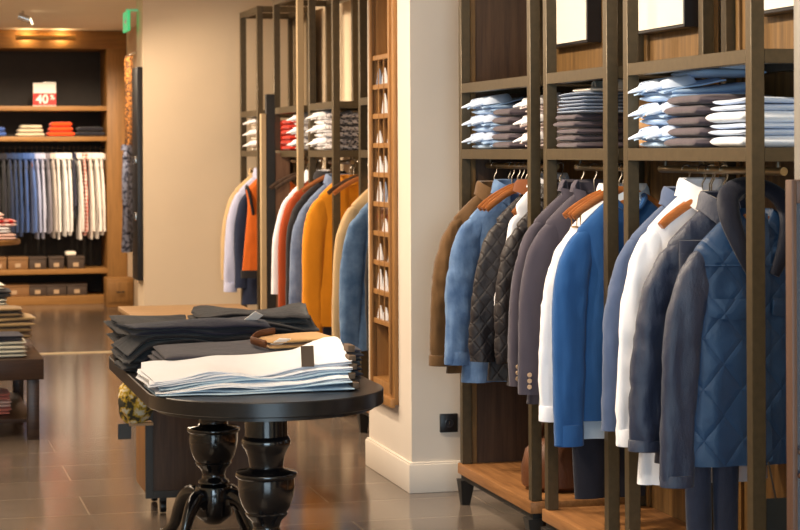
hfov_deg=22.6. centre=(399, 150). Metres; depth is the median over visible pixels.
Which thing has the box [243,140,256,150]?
shirt
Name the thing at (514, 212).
hanger
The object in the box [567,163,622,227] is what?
hanger
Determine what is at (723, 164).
hanger
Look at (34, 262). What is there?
shoe box
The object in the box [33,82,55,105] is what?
sale sign
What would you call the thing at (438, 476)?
baseboard
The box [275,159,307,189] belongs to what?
hanger
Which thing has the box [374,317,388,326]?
shelf
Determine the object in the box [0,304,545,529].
floor
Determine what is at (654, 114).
shirt
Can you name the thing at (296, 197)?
sweater
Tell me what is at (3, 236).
shirt
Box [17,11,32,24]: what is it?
ceiling spotlight
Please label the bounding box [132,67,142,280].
board
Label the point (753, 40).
clothing rack
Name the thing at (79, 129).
sweater
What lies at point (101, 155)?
shirt
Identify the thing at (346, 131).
shirt
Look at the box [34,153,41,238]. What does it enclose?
shirt
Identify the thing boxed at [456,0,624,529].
clothing rack
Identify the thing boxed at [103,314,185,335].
jeans
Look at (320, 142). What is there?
shirt
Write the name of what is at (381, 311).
pocket square
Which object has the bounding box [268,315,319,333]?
jeans
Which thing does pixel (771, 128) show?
shirt
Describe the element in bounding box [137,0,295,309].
wall partition
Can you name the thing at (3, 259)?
shoe box
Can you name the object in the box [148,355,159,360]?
jeans
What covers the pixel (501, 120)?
sweater
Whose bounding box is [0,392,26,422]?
shelf
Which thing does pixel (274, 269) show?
shirt
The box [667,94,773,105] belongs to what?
sweater
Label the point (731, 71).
shirt
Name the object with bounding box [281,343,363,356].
jeans
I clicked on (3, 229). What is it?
shirt
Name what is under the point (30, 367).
table
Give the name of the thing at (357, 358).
jeans
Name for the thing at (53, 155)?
shirt
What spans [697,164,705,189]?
hanger
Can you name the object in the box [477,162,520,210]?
hanger
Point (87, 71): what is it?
shelving unit
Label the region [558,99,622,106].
shirt
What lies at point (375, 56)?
shelf
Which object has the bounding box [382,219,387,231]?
pocket square
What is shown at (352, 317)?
shirt
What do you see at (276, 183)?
hanger
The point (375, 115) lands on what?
shelf
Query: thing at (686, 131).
sweater
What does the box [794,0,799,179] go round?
wall
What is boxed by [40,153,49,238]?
shirt
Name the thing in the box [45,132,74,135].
sweater
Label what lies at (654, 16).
picture
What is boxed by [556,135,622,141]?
sweater
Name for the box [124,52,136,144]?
scarf
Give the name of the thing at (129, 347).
jeans
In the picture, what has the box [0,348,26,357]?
trousers
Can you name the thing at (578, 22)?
picture
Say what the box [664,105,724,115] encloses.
sweater
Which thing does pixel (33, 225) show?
shirt
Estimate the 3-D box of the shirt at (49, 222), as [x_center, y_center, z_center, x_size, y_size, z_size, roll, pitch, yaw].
[-3.626,0.434,20.592,0.144,0.826,0.478,0,0,-15]
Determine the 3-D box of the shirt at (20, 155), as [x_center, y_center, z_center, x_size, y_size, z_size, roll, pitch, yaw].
[-3.894,0.446,20.522,0.144,0.849,0.476,0,0,-13]
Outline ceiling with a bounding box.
[0,0,136,30]
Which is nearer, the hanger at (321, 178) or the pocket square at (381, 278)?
the pocket square at (381, 278)
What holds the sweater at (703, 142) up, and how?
on the clothing rack at (753, 40)
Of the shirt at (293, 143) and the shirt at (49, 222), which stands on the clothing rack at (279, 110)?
the shirt at (293, 143)
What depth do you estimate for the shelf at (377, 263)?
9.57 m
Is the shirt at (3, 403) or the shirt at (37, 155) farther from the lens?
the shirt at (37, 155)
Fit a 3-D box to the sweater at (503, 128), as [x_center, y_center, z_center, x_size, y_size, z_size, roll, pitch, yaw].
[0.546,-0.093,8.273,0.272,0.033,0.237,0,0,-14]
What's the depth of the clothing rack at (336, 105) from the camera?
11.69 m
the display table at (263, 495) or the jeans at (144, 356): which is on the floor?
the display table at (263, 495)
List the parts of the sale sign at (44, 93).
red panel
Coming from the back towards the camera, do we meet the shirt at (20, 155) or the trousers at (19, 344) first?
the shirt at (20, 155)
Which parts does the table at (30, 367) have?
leg, leg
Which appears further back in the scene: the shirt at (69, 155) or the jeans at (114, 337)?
the shirt at (69, 155)
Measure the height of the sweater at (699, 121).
0.032 m
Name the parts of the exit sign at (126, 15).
plate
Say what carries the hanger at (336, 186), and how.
hanging from the clothing rack at (336, 105)
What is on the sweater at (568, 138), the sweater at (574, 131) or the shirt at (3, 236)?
the sweater at (574, 131)
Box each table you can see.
[0,238,20,245]
[0,338,43,439]
[109,354,383,529]
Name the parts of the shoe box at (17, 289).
lid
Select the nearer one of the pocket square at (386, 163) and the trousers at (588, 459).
the trousers at (588, 459)
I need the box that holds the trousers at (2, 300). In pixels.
[0,298,6,304]
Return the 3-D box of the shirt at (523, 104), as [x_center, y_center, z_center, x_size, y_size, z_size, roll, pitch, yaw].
[0.639,-0.192,8.006,0.357,0.086,0.202,0,0,-14]
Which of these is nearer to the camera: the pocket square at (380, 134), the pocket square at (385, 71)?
the pocket square at (385, 71)
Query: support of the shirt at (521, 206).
attached to the jacket at (509, 253)
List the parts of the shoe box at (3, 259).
lid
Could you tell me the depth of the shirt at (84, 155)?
20.54 m
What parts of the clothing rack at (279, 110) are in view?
post, shelf frame, post, hanging rail, frame, shelf frame, post, post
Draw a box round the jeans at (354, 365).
[157,362,356,390]
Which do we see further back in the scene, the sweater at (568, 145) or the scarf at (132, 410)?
the scarf at (132, 410)
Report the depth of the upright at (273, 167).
13.22 m
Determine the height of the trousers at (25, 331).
0.074 m
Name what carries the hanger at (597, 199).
hanging from the clothing rack at (661, 508)
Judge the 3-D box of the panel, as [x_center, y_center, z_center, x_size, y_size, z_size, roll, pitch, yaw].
[0.942,-0.105,7.237,0.166,0.189,0.206,0,0,-14]
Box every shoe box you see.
[0,256,6,269]
[1,283,28,295]
[6,256,27,269]
[27,255,46,268]
[28,282,46,295]
[45,282,66,295]
[47,255,63,268]
[65,251,84,268]
[65,281,86,294]
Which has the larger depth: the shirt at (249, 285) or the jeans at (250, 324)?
the shirt at (249, 285)
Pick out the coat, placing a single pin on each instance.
(250, 172)
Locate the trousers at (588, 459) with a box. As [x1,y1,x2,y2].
[572,439,645,498]
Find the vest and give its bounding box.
[241,178,296,277]
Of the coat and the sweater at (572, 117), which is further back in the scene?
the coat
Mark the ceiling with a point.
(80, 15)
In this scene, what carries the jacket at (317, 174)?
hanging from the hanger at (321, 178)
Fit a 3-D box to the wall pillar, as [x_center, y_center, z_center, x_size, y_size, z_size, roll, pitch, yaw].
[0.282,0.149,9.551,0.695,2.800,0.830,0,0,-14]
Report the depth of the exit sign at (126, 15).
15.02 m
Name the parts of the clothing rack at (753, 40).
post, shelf frame, shelf frame, hanging rail, post, post, panel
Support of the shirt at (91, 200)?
hanging from the hanger
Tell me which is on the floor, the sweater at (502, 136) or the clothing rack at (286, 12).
the clothing rack at (286, 12)
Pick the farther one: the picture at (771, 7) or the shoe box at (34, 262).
the shoe box at (34, 262)
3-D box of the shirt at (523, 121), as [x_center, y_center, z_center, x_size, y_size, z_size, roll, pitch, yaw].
[0.639,-0.121,8.006,0.359,0.086,0.205,0,0,-14]
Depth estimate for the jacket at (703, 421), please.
6.03 m
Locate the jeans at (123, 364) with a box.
[114,355,151,371]
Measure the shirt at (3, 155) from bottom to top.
0.806 m
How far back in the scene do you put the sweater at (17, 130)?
20.37 m
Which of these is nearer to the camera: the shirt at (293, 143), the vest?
the shirt at (293, 143)
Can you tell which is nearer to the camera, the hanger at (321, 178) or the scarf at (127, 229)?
the hanger at (321, 178)
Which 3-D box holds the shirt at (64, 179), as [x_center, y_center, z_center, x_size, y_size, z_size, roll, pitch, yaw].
[-3.463,0.448,20.634,0.144,0.856,0.478,0,0,-15]
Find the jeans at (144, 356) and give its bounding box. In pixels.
[132,348,154,372]
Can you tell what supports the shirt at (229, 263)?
hanging from the hanger
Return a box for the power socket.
[440,413,457,432]
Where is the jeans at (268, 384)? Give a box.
[144,372,355,393]
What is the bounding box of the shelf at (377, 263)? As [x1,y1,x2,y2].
[373,259,387,266]
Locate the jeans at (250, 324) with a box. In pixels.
[115,311,270,335]
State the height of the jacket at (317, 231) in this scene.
0.938 m
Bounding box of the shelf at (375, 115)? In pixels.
[373,113,387,118]
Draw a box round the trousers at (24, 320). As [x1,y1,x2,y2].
[0,313,35,326]
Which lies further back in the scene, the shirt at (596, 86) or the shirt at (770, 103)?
the shirt at (596, 86)
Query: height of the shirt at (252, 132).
0.094 m
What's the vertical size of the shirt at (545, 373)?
0.905 m
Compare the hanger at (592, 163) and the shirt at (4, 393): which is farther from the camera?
the shirt at (4, 393)
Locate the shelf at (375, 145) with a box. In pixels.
[373,143,387,147]
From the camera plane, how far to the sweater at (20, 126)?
20.37 m
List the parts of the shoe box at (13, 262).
lid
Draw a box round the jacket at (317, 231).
[302,174,358,332]
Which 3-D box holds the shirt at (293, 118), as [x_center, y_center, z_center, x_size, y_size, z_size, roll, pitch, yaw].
[-0.549,-0.211,12.906,0.358,0.094,0.206,0,0,-14]
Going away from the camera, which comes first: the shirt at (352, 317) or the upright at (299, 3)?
the shirt at (352, 317)
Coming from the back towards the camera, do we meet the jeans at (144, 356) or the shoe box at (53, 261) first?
the shoe box at (53, 261)
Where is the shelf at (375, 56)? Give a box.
[372,53,386,60]
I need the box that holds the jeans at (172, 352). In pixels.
[151,338,289,360]
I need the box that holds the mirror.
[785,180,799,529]
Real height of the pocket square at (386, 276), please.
0.095 m
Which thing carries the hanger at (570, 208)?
hanging from the clothing rack at (661, 508)
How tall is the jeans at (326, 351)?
0.114 m
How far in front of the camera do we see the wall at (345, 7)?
13.60 m
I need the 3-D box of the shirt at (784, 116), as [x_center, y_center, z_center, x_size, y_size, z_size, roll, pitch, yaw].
[1.128,-0.103,6.078,0.326,0.036,0.262,0,0,-16]
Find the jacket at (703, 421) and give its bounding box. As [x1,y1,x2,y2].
[659,177,786,488]
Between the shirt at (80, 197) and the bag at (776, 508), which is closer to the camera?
the bag at (776, 508)
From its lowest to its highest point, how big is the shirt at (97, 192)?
0.884 m
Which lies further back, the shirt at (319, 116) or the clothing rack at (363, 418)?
the shirt at (319, 116)
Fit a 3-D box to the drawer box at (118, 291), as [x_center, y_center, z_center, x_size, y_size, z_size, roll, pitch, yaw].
[-2.827,1.417,20.106,0.265,0.290,0.336,0,0,-14]
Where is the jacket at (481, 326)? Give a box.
[468,179,558,380]
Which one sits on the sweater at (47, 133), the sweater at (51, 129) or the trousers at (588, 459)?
the sweater at (51, 129)
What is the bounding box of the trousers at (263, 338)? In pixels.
[250,328,332,348]
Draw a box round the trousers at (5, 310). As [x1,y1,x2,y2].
[0,305,22,316]
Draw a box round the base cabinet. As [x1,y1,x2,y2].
[118,304,251,512]
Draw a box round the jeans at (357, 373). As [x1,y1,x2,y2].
[351,366,363,375]
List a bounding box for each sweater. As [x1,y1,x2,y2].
[15,133,44,135]
[16,129,42,132]
[19,125,41,128]
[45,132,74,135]
[47,127,72,131]
[49,122,71,126]
[75,132,104,135]
[76,127,102,131]
[278,181,307,306]
[280,121,287,130]
[281,130,295,139]
[281,140,295,150]
[282,120,295,129]
[323,327,331,334]
[492,116,560,124]
[492,133,523,140]
[492,141,526,148]
[493,108,566,115]
[493,124,526,132]
[553,121,622,127]
[556,114,622,120]
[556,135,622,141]
[556,142,622,148]
[557,128,622,134]
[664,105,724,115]
[664,137,733,147]
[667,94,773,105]
[667,116,727,126]
[668,127,722,136]
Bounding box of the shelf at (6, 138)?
[0,136,106,141]
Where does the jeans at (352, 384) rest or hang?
on the display table at (263, 495)
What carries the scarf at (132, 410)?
hanging from the base cabinet
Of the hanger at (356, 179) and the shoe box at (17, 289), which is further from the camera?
the shoe box at (17, 289)
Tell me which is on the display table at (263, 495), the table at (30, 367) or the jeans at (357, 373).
the jeans at (357, 373)
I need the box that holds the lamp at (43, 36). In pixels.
[15,33,75,40]
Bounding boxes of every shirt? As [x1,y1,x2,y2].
[0,153,8,218]
[0,219,16,225]
[0,226,10,232]
[0,232,15,239]
[0,388,9,399]
[0,399,11,406]
[0,406,11,414]
[6,153,13,232]
[12,153,21,237]
[17,153,24,236]
[22,153,30,232]
[28,153,38,232]
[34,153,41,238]
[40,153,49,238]
[45,153,54,233]
[50,153,57,237]
[55,153,62,238]
[61,153,68,236]
[67,153,76,235]
[72,153,78,217]
[76,153,83,239]
[82,153,89,235]
[87,153,94,238]
[93,153,101,238]
[99,153,105,234]
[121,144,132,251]
[224,168,256,291]
[234,193,256,304]
[242,118,282,128]
[243,129,255,139]
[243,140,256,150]
[271,169,329,293]
[286,112,318,125]
[286,125,319,137]
[286,138,317,149]
[289,173,350,303]
[306,109,351,123]
[306,124,331,136]
[306,137,331,149]
[325,112,367,124]
[325,125,367,137]
[325,137,367,149]
[339,202,367,362]
[461,94,526,114]
[462,114,512,131]
[462,131,504,148]
[494,173,568,304]
[513,92,569,112]
[513,113,571,130]
[513,131,565,148]
[538,183,602,422]
[557,106,622,113]
[558,92,642,99]
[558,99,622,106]
[573,79,622,91]
[582,183,649,438]
[601,186,677,430]
[615,177,767,484]
[628,75,745,101]
[628,102,696,124]
[628,125,700,147]
[671,65,766,77]
[706,110,793,123]
[708,122,793,135]
[710,135,793,147]
[711,97,793,111]
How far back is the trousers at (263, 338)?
7.08 m
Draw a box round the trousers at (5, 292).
[0,287,11,297]
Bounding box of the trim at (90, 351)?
[39,351,111,354]
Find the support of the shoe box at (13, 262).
on the shelving unit at (87, 71)
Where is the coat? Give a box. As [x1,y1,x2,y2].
[221,168,253,279]
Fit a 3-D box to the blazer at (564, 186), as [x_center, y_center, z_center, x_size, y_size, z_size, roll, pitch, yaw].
[0.679,0.527,7.559,0.579,0.840,0.132,0,0,-14]
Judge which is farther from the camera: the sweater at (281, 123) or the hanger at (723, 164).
the sweater at (281, 123)
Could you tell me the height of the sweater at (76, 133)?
0.048 m
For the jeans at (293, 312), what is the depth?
7.79 m
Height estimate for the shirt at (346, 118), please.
0.077 m
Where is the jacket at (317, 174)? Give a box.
[285,171,345,304]
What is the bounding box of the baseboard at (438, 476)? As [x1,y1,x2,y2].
[365,437,479,493]
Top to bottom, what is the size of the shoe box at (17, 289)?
0.120 m
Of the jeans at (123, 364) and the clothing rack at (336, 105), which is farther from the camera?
the clothing rack at (336, 105)
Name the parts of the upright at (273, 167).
post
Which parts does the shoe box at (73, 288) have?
lid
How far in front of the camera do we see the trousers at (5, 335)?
10.85 m
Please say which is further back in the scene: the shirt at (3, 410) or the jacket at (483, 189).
the shirt at (3, 410)
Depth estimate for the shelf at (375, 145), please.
9.54 m
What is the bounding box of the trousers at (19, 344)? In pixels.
[0,338,25,348]
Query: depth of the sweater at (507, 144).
8.15 m
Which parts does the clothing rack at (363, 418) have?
leg, shelf frame, shelf frame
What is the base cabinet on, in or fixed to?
on the floor
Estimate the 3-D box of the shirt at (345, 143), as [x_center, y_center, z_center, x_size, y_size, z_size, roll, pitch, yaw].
[-0.278,-0.045,11.882,0.303,0.080,0.243,0,0,-14]
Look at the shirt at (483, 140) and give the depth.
8.46 m
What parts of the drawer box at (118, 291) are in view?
drawer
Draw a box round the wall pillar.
[367,0,459,462]
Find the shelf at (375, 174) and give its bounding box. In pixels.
[373,172,387,177]
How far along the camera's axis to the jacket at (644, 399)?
6.19 m
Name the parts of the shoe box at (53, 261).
lid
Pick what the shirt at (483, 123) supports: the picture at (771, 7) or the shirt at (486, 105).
the shirt at (486, 105)
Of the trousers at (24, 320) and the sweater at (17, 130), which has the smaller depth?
the trousers at (24, 320)
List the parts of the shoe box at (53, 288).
lid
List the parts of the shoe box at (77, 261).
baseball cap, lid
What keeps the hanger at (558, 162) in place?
hanging from the clothing rack at (501, 41)
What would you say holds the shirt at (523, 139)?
on the clothing rack at (501, 41)
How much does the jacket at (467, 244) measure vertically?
0.845 m
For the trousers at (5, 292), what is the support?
on the trousers at (2, 300)
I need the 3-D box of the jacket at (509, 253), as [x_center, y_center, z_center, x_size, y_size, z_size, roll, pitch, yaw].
[0.634,0.528,7.964,0.550,0.799,0.167,0,0,-14]
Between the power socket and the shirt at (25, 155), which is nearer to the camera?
the power socket
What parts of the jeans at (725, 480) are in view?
trouser leg, trouser leg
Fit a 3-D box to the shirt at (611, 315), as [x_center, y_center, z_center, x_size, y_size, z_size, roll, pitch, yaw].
[0.931,0.528,6.531,0.590,0.825,0.144,0,0,-14]
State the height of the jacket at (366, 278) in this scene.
0.909 m
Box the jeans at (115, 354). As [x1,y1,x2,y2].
[110,345,118,358]
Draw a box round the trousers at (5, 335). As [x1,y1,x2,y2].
[0,331,23,340]
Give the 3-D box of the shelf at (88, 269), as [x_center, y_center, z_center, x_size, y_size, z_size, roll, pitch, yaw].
[-4.894,1.236,20.335,3.755,0.048,0.610,0,0,-14]
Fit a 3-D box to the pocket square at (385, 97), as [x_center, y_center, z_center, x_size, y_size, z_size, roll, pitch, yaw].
[-0.070,-0.227,9.528,0.026,0.095,0.095,0,0,-14]
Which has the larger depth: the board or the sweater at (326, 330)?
the board
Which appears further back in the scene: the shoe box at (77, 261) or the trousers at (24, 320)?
the shoe box at (77, 261)
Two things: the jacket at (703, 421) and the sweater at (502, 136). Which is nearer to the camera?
the jacket at (703, 421)
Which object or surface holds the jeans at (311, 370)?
on the jeans at (354, 365)
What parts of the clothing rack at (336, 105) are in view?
post, shelf frame, post, shelf frame, hanging rail, post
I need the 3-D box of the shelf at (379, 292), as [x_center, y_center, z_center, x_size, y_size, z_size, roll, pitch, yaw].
[-0.024,0.676,9.534,0.126,0.024,0.380,0,0,-14]
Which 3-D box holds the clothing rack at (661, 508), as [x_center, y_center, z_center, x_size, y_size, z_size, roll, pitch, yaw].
[0.832,0.259,7.353,0.439,2.575,0.720,0,0,-14]
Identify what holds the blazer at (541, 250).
hanging from the hanger at (592, 163)
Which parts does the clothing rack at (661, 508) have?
post, platform frame, shelf frame, hanging rail, post, shelf frame, post, panel, post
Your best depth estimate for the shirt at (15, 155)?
20.35 m
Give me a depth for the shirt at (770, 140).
5.95 m
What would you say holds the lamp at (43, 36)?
attached to the shelving unit at (87, 71)
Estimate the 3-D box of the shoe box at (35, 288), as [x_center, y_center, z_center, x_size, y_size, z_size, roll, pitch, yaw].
[-3.732,1.420,20.562,0.178,0.120,0.292,0,0,-14]
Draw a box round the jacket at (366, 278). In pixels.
[364,246,368,350]
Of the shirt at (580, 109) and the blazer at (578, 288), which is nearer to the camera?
the blazer at (578, 288)
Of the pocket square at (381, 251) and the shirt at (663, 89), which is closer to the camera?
the shirt at (663, 89)
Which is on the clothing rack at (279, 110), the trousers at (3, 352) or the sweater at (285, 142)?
the sweater at (285, 142)
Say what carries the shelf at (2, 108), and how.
attached to the shelving unit at (87, 71)
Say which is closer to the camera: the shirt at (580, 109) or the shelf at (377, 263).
the shirt at (580, 109)
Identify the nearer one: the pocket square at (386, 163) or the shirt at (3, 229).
the pocket square at (386, 163)
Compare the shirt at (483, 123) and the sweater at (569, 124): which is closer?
the sweater at (569, 124)
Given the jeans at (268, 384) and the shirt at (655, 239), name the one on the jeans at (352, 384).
the jeans at (268, 384)
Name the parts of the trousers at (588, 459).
trouser leg, trouser leg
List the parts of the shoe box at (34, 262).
lid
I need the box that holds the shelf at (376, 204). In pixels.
[373,201,387,207]
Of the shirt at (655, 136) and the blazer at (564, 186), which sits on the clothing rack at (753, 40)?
the shirt at (655, 136)
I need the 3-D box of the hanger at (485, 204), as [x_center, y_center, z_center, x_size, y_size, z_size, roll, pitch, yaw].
[0.503,0.147,8.267,0.356,0.204,0.018,0,0,-14]
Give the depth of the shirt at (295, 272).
12.02 m
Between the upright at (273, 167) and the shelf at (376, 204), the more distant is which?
the upright at (273, 167)
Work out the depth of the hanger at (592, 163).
7.42 m
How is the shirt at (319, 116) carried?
on the shirt at (320, 129)
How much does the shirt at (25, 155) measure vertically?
0.812 m
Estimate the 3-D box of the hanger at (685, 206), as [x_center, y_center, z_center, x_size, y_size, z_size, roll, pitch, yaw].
[0.994,0.144,6.385,0.356,0.204,0.018,0,0,-14]
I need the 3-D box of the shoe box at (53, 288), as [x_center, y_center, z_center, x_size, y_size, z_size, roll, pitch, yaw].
[-3.549,1.419,20.609,0.208,0.120,0.292,0,0,-14]
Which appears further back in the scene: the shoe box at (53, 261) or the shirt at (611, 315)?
the shoe box at (53, 261)
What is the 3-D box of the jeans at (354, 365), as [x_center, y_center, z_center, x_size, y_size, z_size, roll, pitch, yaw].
[-0.508,0.752,6.776,0.687,0.067,0.311,0,0,-15]
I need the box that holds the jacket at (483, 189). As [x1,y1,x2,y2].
[429,180,493,373]
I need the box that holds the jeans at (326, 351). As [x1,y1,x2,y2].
[137,336,354,384]
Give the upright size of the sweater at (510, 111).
0.032 m
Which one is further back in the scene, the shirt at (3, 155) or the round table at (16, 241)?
the shirt at (3, 155)
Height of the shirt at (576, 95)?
0.027 m
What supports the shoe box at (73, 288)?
on the shelving unit at (87, 71)
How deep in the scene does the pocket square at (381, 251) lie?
9.62 m
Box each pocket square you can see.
[376,69,381,84]
[376,131,382,142]
[376,156,382,171]
[377,182,382,201]
[377,244,383,259]
[377,269,382,288]
[377,305,382,318]
[381,68,386,83]
[382,93,387,112]
[382,156,387,171]
[382,182,387,201]
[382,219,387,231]
[382,270,387,290]
[383,307,388,320]
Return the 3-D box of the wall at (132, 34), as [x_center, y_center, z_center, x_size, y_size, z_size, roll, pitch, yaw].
[-2.179,0.160,18.304,0.098,2.800,6.250,0,0,-14]
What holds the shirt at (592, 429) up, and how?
hanging from the hanger
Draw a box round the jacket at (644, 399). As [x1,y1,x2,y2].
[628,191,745,463]
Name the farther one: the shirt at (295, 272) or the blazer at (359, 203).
the shirt at (295, 272)
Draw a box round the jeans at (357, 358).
[351,357,361,365]
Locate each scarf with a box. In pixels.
[118,383,152,439]
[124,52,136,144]
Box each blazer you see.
[332,189,367,338]
[508,179,595,403]
[518,179,602,407]
[552,193,657,446]
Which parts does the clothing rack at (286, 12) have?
post, shelf frame, post, shelf frame, frame, post, panel, post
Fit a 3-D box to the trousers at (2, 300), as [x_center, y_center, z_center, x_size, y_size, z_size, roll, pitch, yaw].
[-2.545,0.882,11.785,0.445,0.047,0.303,0,0,-13]
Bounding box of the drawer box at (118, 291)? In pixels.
[104,276,133,307]
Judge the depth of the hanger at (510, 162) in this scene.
8.39 m
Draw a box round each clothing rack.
[240,6,307,309]
[273,0,359,370]
[308,0,368,371]
[357,0,368,432]
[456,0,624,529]
[541,0,718,529]
[623,0,793,529]
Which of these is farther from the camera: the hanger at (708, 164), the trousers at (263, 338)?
the trousers at (263, 338)
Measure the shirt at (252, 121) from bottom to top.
0.094 m
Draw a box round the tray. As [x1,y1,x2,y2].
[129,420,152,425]
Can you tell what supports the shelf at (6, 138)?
attached to the shelving unit at (87, 71)
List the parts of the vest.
hem trim, armhole trim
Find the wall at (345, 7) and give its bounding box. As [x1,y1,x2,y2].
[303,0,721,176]
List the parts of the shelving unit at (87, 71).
panel, hanging rail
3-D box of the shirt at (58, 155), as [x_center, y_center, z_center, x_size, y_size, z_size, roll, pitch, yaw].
[-3.521,0.462,20.618,0.144,0.883,0.476,0,0,-11]
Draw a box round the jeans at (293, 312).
[187,303,310,323]
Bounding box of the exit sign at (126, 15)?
[123,9,137,32]
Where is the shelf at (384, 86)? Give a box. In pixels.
[372,83,387,89]
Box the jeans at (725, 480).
[679,240,738,529]
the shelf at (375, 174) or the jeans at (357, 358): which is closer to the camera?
the jeans at (357, 358)
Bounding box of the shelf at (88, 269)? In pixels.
[0,265,106,274]
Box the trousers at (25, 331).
[0,326,31,338]
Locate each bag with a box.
[521,422,573,492]
[766,461,786,529]
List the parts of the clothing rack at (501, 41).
post, leg, platform frame, panel, shelf frame, hanging rail, shelf frame, leg, post, post, panel, post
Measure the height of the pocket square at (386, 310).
0.060 m
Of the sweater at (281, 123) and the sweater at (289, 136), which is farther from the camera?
the sweater at (281, 123)
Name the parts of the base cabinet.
metal frame, panel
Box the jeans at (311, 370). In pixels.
[136,354,355,387]
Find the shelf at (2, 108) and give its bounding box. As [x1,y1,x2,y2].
[0,106,106,111]
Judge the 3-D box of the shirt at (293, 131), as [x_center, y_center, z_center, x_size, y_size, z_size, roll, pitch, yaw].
[-0.548,-0.131,12.905,0.356,0.094,0.203,0,0,-14]
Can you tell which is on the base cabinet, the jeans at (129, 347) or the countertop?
the countertop
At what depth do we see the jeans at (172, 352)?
7.04 m
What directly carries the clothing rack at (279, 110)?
on the floor
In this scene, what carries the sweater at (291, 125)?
on the sweater at (289, 136)
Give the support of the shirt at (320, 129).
on the shirt at (320, 142)
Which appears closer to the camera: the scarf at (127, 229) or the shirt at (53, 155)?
the scarf at (127, 229)
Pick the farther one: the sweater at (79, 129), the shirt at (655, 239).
the sweater at (79, 129)
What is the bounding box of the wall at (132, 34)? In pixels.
[127,25,137,305]
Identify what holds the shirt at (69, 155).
hanging from the hanger
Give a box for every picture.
[556,0,601,48]
[638,0,697,34]
[764,0,793,16]
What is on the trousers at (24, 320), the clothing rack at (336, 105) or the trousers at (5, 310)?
the trousers at (5, 310)
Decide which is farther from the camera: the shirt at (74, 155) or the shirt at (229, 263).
the shirt at (74, 155)
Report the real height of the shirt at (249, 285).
0.965 m
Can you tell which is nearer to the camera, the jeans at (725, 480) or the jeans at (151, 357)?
the jeans at (725, 480)
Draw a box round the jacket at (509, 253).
[493,183,559,385]
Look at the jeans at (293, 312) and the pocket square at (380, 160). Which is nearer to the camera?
the jeans at (293, 312)
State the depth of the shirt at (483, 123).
8.47 m
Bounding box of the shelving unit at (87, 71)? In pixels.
[0,30,127,305]
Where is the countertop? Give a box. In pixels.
[118,304,251,318]
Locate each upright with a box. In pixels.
[260,94,289,308]
[296,0,303,191]
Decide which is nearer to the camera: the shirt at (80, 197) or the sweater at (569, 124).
the sweater at (569, 124)
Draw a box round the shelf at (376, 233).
[373,230,387,237]
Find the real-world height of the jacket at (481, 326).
0.809 m
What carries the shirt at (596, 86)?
on the shirt at (576, 95)
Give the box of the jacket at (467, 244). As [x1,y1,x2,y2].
[444,179,520,382]
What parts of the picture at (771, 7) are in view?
frame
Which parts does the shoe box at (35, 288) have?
lid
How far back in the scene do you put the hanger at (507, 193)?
8.18 m
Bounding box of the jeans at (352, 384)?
[144,380,359,395]
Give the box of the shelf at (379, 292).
[373,288,387,296]
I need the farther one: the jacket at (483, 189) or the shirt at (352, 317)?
the shirt at (352, 317)
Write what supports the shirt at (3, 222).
on the shirt at (3, 229)
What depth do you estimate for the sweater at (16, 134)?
20.37 m
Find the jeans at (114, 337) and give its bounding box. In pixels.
[106,332,123,341]
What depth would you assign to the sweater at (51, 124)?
20.44 m
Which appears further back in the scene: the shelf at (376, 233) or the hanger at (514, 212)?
the shelf at (376, 233)
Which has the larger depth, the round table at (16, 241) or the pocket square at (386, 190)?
the round table at (16, 241)
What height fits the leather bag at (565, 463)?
0.308 m
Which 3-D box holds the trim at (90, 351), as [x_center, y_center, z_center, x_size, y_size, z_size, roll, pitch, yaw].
[-3.747,1.564,15.126,3.400,0.008,0.070,0,0,-14]
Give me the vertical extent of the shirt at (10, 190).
0.887 m
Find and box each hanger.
[269,172,296,189]
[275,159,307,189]
[301,159,331,191]
[327,160,358,194]
[332,176,358,194]
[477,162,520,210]
[481,162,524,211]
[485,162,526,211]
[508,162,519,195]
[511,207,516,215]
[557,162,563,193]
[562,189,601,227]
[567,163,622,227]
[571,163,661,224]
[588,163,597,194]
[658,164,713,228]
[659,164,715,228]
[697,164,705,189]
[719,164,727,184]
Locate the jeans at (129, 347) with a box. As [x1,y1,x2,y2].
[111,334,252,363]
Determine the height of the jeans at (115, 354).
0.054 m

